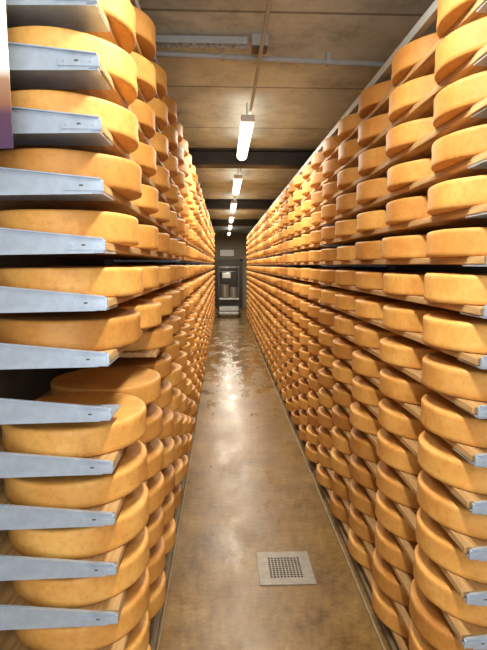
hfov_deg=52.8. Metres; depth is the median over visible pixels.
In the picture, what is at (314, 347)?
cheese
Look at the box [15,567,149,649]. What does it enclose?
cheese
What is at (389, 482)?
cheese
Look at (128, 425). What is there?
cheese
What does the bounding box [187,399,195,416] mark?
cheese
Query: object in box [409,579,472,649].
cheese
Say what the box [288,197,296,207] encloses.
cheese
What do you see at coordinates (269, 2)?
conduit
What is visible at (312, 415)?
cheese
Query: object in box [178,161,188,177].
cheese
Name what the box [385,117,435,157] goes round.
cheese
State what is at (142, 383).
cheese
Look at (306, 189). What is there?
cheese
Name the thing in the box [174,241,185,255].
cheese
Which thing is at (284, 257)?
cheese
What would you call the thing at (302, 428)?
cheese
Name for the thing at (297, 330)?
cheese
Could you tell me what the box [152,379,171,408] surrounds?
cheese
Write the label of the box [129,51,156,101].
cheese
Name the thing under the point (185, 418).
cheese
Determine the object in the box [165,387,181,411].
cheese
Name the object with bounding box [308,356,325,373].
cheese
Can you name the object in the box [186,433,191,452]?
cheese
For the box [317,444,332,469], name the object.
cheese
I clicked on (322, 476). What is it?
cheese
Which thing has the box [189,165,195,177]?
cheese
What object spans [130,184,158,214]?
cheese
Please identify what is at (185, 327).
cheese
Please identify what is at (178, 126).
cheese
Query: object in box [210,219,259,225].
ceiling beam
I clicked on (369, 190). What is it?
cheese
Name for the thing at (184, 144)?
cheese
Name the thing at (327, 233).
cheese
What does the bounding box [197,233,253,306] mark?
wall
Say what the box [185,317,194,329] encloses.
cheese
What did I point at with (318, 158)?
cheese
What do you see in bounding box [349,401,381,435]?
cheese
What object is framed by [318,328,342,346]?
cheese
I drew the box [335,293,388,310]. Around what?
cheese
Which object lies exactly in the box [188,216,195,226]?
cheese
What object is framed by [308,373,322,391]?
cheese
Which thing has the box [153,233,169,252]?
cheese
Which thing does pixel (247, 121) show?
ceiling lamp
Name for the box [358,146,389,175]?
cheese
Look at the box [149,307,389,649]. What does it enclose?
floor
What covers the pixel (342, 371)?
cheese
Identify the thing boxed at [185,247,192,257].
cheese
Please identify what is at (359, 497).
cheese
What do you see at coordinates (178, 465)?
cheese
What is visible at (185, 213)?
cheese
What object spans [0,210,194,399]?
wall
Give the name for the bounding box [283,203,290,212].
cheese
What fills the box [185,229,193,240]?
cheese
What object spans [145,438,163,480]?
cheese
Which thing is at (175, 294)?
cheese
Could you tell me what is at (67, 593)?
cheese
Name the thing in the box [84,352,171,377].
cheese
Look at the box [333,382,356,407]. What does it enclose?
cheese
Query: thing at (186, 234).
cheese
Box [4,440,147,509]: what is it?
cheese
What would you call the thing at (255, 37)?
junction box
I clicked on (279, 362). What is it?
cheese
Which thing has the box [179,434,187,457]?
cheese
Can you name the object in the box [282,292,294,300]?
cheese
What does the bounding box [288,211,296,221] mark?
cheese
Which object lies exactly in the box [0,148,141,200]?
cheese
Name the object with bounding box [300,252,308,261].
cheese
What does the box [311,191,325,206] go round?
cheese
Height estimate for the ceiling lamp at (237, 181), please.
0.205 m
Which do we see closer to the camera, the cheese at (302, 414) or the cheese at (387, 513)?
the cheese at (387, 513)
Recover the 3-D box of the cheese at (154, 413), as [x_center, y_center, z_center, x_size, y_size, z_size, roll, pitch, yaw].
[-0.548,0.402,2.013,0.430,0.084,0.429,-3,8,-23]
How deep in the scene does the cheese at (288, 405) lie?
5.14 m
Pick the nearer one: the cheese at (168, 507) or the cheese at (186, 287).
the cheese at (168, 507)
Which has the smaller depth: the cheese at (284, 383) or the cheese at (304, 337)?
the cheese at (304, 337)
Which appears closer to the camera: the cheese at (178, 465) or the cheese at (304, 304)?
the cheese at (178, 465)
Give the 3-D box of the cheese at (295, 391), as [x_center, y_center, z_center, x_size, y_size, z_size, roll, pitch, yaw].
[0.687,0.618,4.750,0.433,0.089,0.435,0,7,1]
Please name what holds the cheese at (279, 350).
on the rack at (471, 636)
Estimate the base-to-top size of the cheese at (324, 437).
0.087 m
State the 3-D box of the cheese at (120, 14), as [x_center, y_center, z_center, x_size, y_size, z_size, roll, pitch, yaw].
[-0.529,-0.876,1.414,0.429,0.085,0.430,-2,7,-12]
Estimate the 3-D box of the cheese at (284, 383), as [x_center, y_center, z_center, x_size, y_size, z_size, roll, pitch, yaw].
[0.653,0.651,5.641,0.430,0.087,0.428,0,7,-3]
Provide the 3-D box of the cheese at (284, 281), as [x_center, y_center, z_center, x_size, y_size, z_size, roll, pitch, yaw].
[0.655,-0.461,5.505,0.428,0.089,0.427,4,8,29]
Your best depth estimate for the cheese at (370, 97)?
2.23 m
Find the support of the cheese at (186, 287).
on the rack at (31, 67)
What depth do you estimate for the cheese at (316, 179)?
3.56 m
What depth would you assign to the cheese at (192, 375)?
4.17 m
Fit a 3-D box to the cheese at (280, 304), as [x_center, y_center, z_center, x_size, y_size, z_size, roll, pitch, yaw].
[0.635,-0.234,5.977,0.434,0.083,0.436,5,9,35]
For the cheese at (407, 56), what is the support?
on the rack at (471, 636)
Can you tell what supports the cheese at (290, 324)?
on the rack at (471, 636)
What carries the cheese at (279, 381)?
on the rack at (471, 636)
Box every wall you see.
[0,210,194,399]
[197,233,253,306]
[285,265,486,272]
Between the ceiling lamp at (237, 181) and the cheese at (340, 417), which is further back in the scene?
the ceiling lamp at (237, 181)
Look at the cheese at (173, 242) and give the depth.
2.73 m
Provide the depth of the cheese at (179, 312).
3.22 m
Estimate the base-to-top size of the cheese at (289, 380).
0.089 m
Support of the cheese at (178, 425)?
on the rack at (31, 67)
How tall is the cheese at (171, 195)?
0.085 m
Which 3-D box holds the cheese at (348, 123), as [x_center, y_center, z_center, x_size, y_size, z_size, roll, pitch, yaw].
[0.751,-1.112,2.767,0.429,0.086,0.427,-1,7,-6]
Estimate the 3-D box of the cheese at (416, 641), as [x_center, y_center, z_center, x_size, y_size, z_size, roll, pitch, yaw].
[0.804,1.134,1.713,0.428,0.084,0.428,6,9,40]
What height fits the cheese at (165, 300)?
0.088 m
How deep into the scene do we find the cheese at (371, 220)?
2.28 m
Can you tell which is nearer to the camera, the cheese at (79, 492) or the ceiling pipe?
the cheese at (79, 492)
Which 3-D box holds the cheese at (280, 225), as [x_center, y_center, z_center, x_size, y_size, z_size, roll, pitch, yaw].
[0.629,-1.210,5.856,0.432,0.091,0.434,-6,9,-41]
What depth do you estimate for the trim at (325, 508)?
2.86 m
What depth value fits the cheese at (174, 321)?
2.78 m
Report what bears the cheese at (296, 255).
on the rack at (471, 636)
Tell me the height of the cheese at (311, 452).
0.089 m
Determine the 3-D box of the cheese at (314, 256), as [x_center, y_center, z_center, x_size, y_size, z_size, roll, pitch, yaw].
[0.715,-0.523,3.725,0.435,0.084,0.434,-1,7,-10]
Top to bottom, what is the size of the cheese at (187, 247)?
0.085 m
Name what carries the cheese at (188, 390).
on the rack at (31, 67)
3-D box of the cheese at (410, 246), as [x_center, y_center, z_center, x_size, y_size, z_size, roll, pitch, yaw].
[0.783,-0.312,1.980,0.434,0.089,0.435,4,8,27]
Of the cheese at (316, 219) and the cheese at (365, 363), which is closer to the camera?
the cheese at (365, 363)
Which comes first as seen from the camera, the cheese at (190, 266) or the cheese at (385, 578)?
the cheese at (385, 578)
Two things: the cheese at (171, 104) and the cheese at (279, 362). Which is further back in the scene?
the cheese at (279, 362)
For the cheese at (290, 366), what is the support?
on the rack at (471, 636)
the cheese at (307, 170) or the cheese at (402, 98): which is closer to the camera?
the cheese at (402, 98)
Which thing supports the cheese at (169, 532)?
on the rack at (31, 67)
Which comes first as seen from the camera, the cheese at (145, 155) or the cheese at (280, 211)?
the cheese at (145, 155)
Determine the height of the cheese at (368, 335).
0.087 m
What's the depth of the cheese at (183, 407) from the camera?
3.30 m
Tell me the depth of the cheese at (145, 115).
1.79 m
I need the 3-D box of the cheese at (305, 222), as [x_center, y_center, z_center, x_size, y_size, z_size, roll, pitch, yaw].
[0.703,-0.855,4.127,0.432,0.086,0.430,-3,8,-22]
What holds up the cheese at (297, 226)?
on the rack at (471, 636)
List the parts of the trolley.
control panel, frame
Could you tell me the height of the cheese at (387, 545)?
0.086 m
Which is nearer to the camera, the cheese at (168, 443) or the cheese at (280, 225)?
the cheese at (168, 443)
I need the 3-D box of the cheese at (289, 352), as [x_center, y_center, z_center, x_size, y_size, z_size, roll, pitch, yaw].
[0.663,0.289,5.153,0.433,0.084,0.432,-5,8,-34]
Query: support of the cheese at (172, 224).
on the rack at (31, 67)
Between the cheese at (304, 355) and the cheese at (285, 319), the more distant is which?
the cheese at (285, 319)
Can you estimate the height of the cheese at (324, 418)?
0.088 m
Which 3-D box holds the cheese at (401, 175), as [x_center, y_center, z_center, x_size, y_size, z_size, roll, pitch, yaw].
[0.792,-0.587,1.946,0.428,0.083,0.429,5,9,35]
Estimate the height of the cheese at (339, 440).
0.091 m
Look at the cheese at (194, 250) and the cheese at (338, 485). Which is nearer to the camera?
the cheese at (338, 485)
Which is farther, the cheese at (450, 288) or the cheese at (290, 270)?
the cheese at (290, 270)
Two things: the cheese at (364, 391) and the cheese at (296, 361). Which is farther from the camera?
the cheese at (296, 361)
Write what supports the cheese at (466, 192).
on the rack at (471, 636)
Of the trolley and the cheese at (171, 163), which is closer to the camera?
the cheese at (171, 163)
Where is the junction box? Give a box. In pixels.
[250,33,268,54]
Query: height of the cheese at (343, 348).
0.087 m
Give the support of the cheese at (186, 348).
on the rack at (31, 67)
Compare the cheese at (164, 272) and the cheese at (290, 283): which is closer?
the cheese at (164, 272)
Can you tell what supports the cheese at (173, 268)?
on the rack at (31, 67)
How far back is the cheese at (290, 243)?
4.94 m
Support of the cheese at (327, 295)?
on the rack at (471, 636)
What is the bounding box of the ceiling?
[138,0,436,232]
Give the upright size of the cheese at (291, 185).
0.091 m
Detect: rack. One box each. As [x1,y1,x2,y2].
[0,0,213,649]
[247,0,486,649]
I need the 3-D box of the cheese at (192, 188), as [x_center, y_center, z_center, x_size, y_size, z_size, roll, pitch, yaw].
[-0.651,-1.253,4.468,0.430,0.090,0.428,2,7,15]
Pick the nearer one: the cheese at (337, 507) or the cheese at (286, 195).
the cheese at (337, 507)
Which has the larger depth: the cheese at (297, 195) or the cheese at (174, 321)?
the cheese at (297, 195)
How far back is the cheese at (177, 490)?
2.93 m
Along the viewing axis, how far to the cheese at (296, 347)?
4.61 m
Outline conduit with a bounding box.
[229,0,271,230]
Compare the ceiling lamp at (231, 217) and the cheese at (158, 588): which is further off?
the ceiling lamp at (231, 217)
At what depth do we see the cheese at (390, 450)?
1.98 m
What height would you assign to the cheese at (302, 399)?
0.087 m
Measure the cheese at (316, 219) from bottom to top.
0.084 m
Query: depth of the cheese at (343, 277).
2.77 m
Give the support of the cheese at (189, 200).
on the rack at (31, 67)
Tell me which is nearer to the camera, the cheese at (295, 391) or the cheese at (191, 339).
the cheese at (191, 339)
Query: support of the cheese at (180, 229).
on the rack at (31, 67)
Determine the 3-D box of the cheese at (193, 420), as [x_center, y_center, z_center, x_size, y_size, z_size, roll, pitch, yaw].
[-0.635,0.874,4.285,0.428,0.084,0.429,-4,8,-29]
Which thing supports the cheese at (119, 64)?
on the rack at (31, 67)
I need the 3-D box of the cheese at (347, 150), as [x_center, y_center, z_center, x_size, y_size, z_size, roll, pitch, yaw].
[0.758,-0.976,2.785,0.433,0.092,0.435,6,9,40]
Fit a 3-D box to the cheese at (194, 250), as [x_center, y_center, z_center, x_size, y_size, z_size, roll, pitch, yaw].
[-0.656,-0.661,4.541,0.431,0.090,0.429,-1,7,-6]
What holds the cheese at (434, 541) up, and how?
on the rack at (471, 636)
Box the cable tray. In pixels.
[155,35,247,48]
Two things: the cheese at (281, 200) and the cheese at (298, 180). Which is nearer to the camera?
the cheese at (298, 180)
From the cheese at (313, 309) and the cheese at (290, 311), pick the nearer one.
the cheese at (313, 309)
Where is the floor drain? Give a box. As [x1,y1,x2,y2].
[257,551,315,585]
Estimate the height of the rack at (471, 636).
2.469 m
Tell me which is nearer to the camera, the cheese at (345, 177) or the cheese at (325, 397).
the cheese at (345, 177)
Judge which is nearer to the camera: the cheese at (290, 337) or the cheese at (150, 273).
the cheese at (150, 273)
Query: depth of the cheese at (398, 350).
1.92 m
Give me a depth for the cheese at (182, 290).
3.24 m
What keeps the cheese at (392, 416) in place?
on the rack at (471, 636)
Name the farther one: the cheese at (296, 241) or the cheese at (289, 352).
the cheese at (289, 352)
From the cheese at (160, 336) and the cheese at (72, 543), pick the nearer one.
the cheese at (72, 543)
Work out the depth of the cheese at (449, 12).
1.44 m
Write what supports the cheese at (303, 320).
on the rack at (471, 636)
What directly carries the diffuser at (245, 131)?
attached to the ceiling lamp at (247, 121)
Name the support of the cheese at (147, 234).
on the rack at (31, 67)
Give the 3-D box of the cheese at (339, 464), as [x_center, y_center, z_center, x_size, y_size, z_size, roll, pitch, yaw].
[0.754,0.832,3.005,0.435,0.089,0.434,0,7,-1]
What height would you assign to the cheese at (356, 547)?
0.085 m
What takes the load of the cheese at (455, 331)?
on the rack at (471, 636)
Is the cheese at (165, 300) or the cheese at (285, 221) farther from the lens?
the cheese at (285, 221)
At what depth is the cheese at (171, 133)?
2.65 m
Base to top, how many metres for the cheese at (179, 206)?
0.088 m
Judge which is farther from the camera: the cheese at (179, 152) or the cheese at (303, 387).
the cheese at (303, 387)
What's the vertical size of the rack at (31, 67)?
2.549 m
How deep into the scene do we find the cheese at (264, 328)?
7.16 m
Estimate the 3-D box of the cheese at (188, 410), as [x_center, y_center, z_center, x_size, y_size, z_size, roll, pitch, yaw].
[-0.623,0.631,3.814,0.432,0.085,0.430,4,8,32]
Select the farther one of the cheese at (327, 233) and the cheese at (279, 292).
the cheese at (279, 292)
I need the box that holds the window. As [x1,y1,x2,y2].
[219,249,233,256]
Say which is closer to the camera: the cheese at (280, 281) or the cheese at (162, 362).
the cheese at (162, 362)
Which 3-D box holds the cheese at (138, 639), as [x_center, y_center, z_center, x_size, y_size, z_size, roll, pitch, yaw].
[-0.538,1.046,1.649,0.434,0.086,0.432,0,7,-3]
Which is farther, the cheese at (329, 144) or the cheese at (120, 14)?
the cheese at (329, 144)
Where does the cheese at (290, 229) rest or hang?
on the rack at (471, 636)
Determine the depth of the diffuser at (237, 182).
6.31 m
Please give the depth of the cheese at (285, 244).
5.36 m
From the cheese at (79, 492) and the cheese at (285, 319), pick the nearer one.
the cheese at (79, 492)
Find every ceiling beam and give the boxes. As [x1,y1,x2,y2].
[188,148,315,168]
[205,199,275,209]
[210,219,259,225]
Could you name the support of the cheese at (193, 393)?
on the rack at (31, 67)
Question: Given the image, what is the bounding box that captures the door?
[212,259,241,306]
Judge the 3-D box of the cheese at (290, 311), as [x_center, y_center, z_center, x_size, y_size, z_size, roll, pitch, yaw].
[0.668,-0.130,5.101,0.434,0.089,0.435,-1,7,-6]
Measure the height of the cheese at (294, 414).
0.086 m
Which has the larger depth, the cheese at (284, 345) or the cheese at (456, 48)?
the cheese at (284, 345)
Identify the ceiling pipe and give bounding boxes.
[156,48,384,67]
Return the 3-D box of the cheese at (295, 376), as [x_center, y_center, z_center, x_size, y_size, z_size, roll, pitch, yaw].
[0.681,0.478,4.734,0.427,0.091,0.426,1,7,11]
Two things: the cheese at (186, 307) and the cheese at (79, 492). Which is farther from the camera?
the cheese at (186, 307)
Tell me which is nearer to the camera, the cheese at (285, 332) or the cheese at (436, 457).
the cheese at (436, 457)
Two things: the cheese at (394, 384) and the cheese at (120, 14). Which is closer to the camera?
the cheese at (120, 14)
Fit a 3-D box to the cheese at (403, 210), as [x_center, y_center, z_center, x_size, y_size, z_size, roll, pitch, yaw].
[0.793,-0.452,1.962,0.426,0.091,0.428,-6,9,-40]
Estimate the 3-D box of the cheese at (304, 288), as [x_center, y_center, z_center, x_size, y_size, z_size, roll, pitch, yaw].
[0.696,-0.302,4.194,0.428,0.091,0.427,3,7,21]
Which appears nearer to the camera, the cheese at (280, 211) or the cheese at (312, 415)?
the cheese at (312, 415)
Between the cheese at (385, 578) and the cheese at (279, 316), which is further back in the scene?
the cheese at (279, 316)
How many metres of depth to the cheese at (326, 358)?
3.28 m
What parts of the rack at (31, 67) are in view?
upright post, rail, rail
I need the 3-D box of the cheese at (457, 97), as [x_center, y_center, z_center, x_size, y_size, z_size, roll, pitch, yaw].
[0.810,-0.673,1.493,0.433,0.084,0.435,-4,8,-30]
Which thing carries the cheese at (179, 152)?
on the rack at (31, 67)
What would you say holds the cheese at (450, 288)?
on the rack at (471, 636)
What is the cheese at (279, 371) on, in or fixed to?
on the rack at (471, 636)
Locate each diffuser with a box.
[232,179,241,194]
[237,122,253,160]
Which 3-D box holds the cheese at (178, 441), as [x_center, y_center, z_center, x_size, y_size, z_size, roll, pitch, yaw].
[-0.587,0.738,2.940,0.432,0.085,0.431,-4,8,-32]
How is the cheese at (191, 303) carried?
on the rack at (31, 67)
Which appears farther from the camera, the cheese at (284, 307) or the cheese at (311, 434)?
the cheese at (284, 307)
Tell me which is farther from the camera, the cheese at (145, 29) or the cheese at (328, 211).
the cheese at (328, 211)
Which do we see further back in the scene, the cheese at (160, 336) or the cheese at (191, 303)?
the cheese at (191, 303)
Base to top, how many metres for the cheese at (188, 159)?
0.089 m
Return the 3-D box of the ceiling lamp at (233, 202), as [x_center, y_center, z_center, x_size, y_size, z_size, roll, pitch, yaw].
[-0.179,-2.179,8.770,0.100,0.205,1.220,0,7,-2]
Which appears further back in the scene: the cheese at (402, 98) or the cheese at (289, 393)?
the cheese at (289, 393)
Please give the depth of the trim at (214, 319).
2.86 m
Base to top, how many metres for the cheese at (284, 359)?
0.090 m
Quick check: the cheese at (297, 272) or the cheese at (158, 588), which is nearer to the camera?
the cheese at (158, 588)
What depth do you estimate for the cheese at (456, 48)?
1.39 m
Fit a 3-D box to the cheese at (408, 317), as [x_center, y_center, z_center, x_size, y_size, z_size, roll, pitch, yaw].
[0.794,-0.033,2.014,0.428,0.087,0.429,-2,7,-13]
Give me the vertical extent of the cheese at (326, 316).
0.090 m
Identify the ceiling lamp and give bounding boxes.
[229,215,233,222]
[230,200,236,212]
[232,168,242,194]
[237,103,254,160]
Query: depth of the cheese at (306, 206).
4.01 m
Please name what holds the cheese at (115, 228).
on the rack at (31, 67)
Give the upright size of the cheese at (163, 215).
0.083 m
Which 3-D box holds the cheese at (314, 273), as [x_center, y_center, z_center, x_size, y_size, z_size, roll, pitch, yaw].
[0.724,-0.385,3.743,0.434,0.086,0.435,-3,7,-21]
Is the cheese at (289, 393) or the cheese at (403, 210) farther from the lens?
the cheese at (289, 393)
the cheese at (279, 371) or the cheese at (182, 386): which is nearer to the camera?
the cheese at (182, 386)
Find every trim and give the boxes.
[157,319,214,649]
[246,319,385,649]
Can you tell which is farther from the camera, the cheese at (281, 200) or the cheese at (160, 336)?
the cheese at (281, 200)
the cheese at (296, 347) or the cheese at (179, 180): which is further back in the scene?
the cheese at (296, 347)
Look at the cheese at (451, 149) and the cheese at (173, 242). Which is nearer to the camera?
the cheese at (451, 149)
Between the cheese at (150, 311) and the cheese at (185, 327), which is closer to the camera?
the cheese at (150, 311)
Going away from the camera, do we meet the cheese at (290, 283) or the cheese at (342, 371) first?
the cheese at (342, 371)
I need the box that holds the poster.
[0,0,13,148]
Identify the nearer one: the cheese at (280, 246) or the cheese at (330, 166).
the cheese at (330, 166)
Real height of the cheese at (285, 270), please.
0.088 m
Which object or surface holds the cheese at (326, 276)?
on the rack at (471, 636)
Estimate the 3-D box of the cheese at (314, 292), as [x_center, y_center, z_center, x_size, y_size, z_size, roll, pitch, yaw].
[0.720,-0.245,3.759,0.432,0.083,0.430,1,7,7]
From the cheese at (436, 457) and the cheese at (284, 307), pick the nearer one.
the cheese at (436, 457)
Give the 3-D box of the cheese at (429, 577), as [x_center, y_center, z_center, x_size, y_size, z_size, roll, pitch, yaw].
[0.811,0.855,1.679,0.432,0.086,0.430,3,8,22]
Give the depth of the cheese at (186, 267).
3.63 m
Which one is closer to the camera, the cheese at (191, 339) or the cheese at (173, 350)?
the cheese at (173, 350)
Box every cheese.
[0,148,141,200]
[0,209,138,246]
[0,267,143,296]
[0,308,140,350]
[1,392,146,457]
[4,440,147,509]
[7,26,137,104]
[8,482,149,559]
[11,90,138,153]
[13,526,148,608]
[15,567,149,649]
[48,266,158,288]
[51,366,160,404]
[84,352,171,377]
[99,0,135,53]
[103,265,177,280]
[114,300,161,328]
[124,323,172,350]
[125,610,148,649]
[128,99,154,138]
[129,0,291,649]
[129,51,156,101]
[129,142,156,176]
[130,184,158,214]
[130,294,172,315]
[132,5,155,61]
[132,224,158,250]
[139,403,162,443]
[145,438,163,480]
[146,289,180,307]
[146,506,163,548]
[147,97,167,130]
[147,471,164,513]
[147,536,165,585]
[147,570,165,619]
[149,131,168,161]
[149,165,169,192]
[150,201,169,222]
[151,61,166,98]
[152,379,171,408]
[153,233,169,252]
[157,408,173,439]
[159,267,170,283]
[160,95,176,124]
[160,287,184,301]
[160,339,179,359]
[161,125,177,151]
[161,436,174,469]
[162,154,177,177]
[162,211,176,229]
[162,315,180,333]
[162,362,181,386]
[162,464,174,496]
[162,492,174,525]
[162,518,175,554]
[163,183,178,203]
[164,238,177,254]
[165,285,189,296]
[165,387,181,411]
[169,308,185,323]
[170,121,182,142]
[170,411,182,437]
[171,146,183,166]
[171,282,192,293]
[172,170,184,188]
[172,195,183,211]
[172,218,184,233]
[172,351,186,368]
[172,435,181,461]
[172,483,181,508]
[173,331,186,346]
[173,372,186,390]
[173,458,183,485]
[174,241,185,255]
[175,303,189,316]
[176,393,186,413]
[177,265,184,278]
[178,139,188,156]
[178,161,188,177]
[178,413,187,435]
[179,183,187,197]
[179,203,188,217]
[179,224,188,237]
[179,246,189,256]
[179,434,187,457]
[180,342,189,355]
[180,454,188,475]
[181,300,193,311]
[181,323,189,336]
[181,378,191,395]
[182,360,190,375]
[183,397,190,414]
[184,154,191,167]
[184,191,192,204]
[184,210,192,222]
[184,265,192,275]
[185,173,192,186]
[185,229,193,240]
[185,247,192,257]
[185,266,189,276]
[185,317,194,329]
[185,415,191,434]
[186,333,194,346]
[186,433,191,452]
[187,351,193,363]
[187,367,194,380]
[187,384,195,398]
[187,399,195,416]
[188,181,195,193]
[188,200,194,210]
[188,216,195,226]
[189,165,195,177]
[189,416,195,433]
[190,232,195,242]
[190,249,195,258]
[277,313,286,321]
[277,323,286,332]
[277,346,285,355]
[277,357,284,366]
[277,368,284,378]
[277,379,284,389]
[278,208,284,215]
[278,219,285,227]
[278,232,283,239]
[278,244,285,250]
[278,267,313,274]
[278,279,296,286]
[278,290,289,297]
[278,302,287,309]
[278,335,285,343]
[279,195,285,203]
[281,340,290,350]
[281,352,290,363]
[281,376,288,387]
[281,388,287,399]
[282,215,290,224]
[282,229,289,237]
[282,255,286,262]
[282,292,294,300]
[282,304,291,313]
[282,316,292,325]
[282,328,292,338]
[282,364,289,374]
[283,189,290,199]
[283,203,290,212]
[283,242,289,249]
[283,267,306,275]
[283,280,301,287]
[285,397,293,411]
[286,346,296,358]
[286,372,295,384]
[286,384,293,397]
[287,225,295,235]
[287,254,296,262]
[287,268,293,276]
[287,281,311,289]
[287,294,302,303]
[287,307,299,317]
[287,321,298,331]
[287,334,297,344]
[287,359,295,371]
[288,182,296,193]
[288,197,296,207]
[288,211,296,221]
[288,240,293,248]
[291,409,300,425]
[292,297,309,307]
[292,339,305,352]
[292,367,301,381]
[292,381,300,395]
[292,395,300,410]
[293,190,304,202]
[293,238,302,247]
[293,268,300,277]
[293,283,316,292]
[293,311,305,322]
[293,325,305,337]
[293,353,303,366]
[294,174,304,187]
[294,206,304,217]
[294,222,303,232]
[294,253,299,261]
[298,362,312,378]
[298,377,311,394]
[298,393,309,410]
[299,315,315,328]
[299,331,315,345]
[299,347,314,361]
[299,409,309,425]
[299,424,307,441]
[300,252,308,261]
[300,268,350,278]
[300,284,332,295]
[300,300,317,312]
[301,200,313,212]
[301,217,314,229]
[301,234,311,245]
[302,164,314,179]
[302,181,313,195]
[305,441,318,463]
[306,425,319,445]
[307,407,320,427]
[308,303,330,318]
[308,321,327,336]
[308,339,327,355]
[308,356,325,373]
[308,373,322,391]
[308,390,321,409]
[309,250,325,261]
[309,287,342,299]
[310,171,325,188]
[310,230,323,243]
[310,269,366,280]
[311,151,326,169]
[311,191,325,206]
[311,211,324,224]
[316,463,331,489]
[317,406,334,429]
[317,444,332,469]
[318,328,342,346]
[318,367,338,388]
[318,426,332,449]
[319,308,345,325]
[319,348,341,367]
[319,387,336,408]
[320,269,364,282]
[321,204,339,220]
[321,226,338,240]
[321,248,336,260]
[321,289,362,304]
[322,158,341,178]
[322,181,339,198]
[323,135,341,156]
[330,447,351,478]
[330,490,348,523]
[331,426,352,454]
[331,470,349,500]
[332,337,362,359]
[332,359,360,384]
[332,404,352,431]
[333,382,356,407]
[334,314,367,335]
[335,219,359,237]
[335,270,411,285]
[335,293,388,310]
[336,192,360,213]
[337,167,361,189]
[337,246,355,260]
[338,112,361,140]
[338,138,361,164]
[348,528,371,569]
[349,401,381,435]
[349,453,377,490]
[349,479,376,518]
[349,503,374,544]
[350,427,379,463]
[352,349,390,378]
[352,375,386,406]
[354,323,398,348]
[355,240,384,259]
[355,271,444,289]
[355,297,413,319]
[356,177,390,204]
[356,210,387,232]
[358,80,393,119]
[358,113,391,147]
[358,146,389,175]
[372,547,409,606]
[372,579,408,638]
[375,489,416,542]
[375,520,412,574]
[376,428,421,474]
[376,460,419,509]
[378,397,426,439]
[379,335,440,369]
[379,366,432,404]
[381,235,427,258]
[382,303,458,332]
[383,272,425,295]
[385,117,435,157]
[386,195,430,225]
[387,158,433,191]
[388,74,436,122]
[391,32,439,86]
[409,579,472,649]
[409,620,436,649]
[413,544,486,627]
[415,507,486,583]
[417,430,486,494]
[417,469,486,539]
[420,391,486,448]
[421,352,486,401]
[422,312,486,353]
[424,273,486,305]
[426,227,486,257]
[427,175,486,215]
[431,124,486,172]
[433,71,486,128]
[434,16,486,84]
[436,0,476,38]
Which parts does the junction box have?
box lid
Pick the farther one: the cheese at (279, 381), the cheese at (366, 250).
the cheese at (279, 381)
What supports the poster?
hanging from the rack at (31, 67)
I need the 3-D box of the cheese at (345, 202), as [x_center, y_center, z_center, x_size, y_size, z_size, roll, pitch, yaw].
[0.753,-0.697,2.818,0.432,0.089,0.434,-1,7,-4]
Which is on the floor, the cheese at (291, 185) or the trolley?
the trolley
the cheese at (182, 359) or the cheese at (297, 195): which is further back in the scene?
the cheese at (297, 195)
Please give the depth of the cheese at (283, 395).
5.58 m
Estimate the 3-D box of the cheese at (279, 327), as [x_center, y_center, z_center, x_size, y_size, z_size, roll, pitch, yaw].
[0.630,0.040,6.009,0.433,0.091,0.435,-3,8,-23]
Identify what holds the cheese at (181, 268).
on the rack at (31, 67)
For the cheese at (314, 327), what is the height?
0.089 m
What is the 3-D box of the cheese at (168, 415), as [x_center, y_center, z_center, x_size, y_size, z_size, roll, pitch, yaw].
[-0.564,0.496,2.468,0.428,0.084,0.429,0,7,-1]
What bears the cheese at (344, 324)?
on the rack at (471, 636)
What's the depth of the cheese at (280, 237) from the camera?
5.79 m
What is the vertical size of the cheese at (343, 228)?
0.087 m
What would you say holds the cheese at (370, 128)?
on the rack at (471, 636)
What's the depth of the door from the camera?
18.48 m
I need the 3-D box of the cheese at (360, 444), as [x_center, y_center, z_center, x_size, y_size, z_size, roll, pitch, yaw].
[0.771,0.606,2.535,0.429,0.092,0.427,5,9,36]
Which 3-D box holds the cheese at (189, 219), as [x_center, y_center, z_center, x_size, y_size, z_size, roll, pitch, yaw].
[-0.635,-0.903,4.067,0.434,0.089,0.432,-3,7,-20]
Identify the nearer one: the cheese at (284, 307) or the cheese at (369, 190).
the cheese at (369, 190)
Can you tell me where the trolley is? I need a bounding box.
[217,266,240,317]
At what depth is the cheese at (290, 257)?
4.94 m
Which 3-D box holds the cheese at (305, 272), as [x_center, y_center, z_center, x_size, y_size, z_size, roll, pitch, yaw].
[0.701,-0.441,4.180,0.429,0.091,0.428,0,7,4]
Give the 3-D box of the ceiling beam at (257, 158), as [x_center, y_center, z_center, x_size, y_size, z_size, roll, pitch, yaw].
[0.012,-1.756,5.170,2.550,0.170,0.180,0,7,-2]
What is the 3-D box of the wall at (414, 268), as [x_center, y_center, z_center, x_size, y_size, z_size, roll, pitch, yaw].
[1.230,-0.780,8.020,0.100,3.000,21.200,0,7,-2]
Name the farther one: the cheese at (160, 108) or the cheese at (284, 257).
the cheese at (284, 257)
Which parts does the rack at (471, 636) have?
rail, rail, upright post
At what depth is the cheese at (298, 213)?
4.46 m
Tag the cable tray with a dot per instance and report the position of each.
(176, 41)
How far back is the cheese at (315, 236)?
3.61 m
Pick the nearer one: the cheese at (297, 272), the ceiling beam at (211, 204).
the cheese at (297, 272)
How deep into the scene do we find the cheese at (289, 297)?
4.98 m
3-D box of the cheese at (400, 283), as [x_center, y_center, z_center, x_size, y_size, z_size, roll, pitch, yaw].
[0.789,-0.170,1.996,0.428,0.083,0.427,-6,9,-41]
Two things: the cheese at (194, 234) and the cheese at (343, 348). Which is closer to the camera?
the cheese at (343, 348)
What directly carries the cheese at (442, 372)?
on the rack at (471, 636)
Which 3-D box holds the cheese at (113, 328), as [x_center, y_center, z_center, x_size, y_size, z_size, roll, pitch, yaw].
[-0.537,0.008,1.522,0.427,0.091,0.429,1,7,12]
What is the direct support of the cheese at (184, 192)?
on the rack at (31, 67)

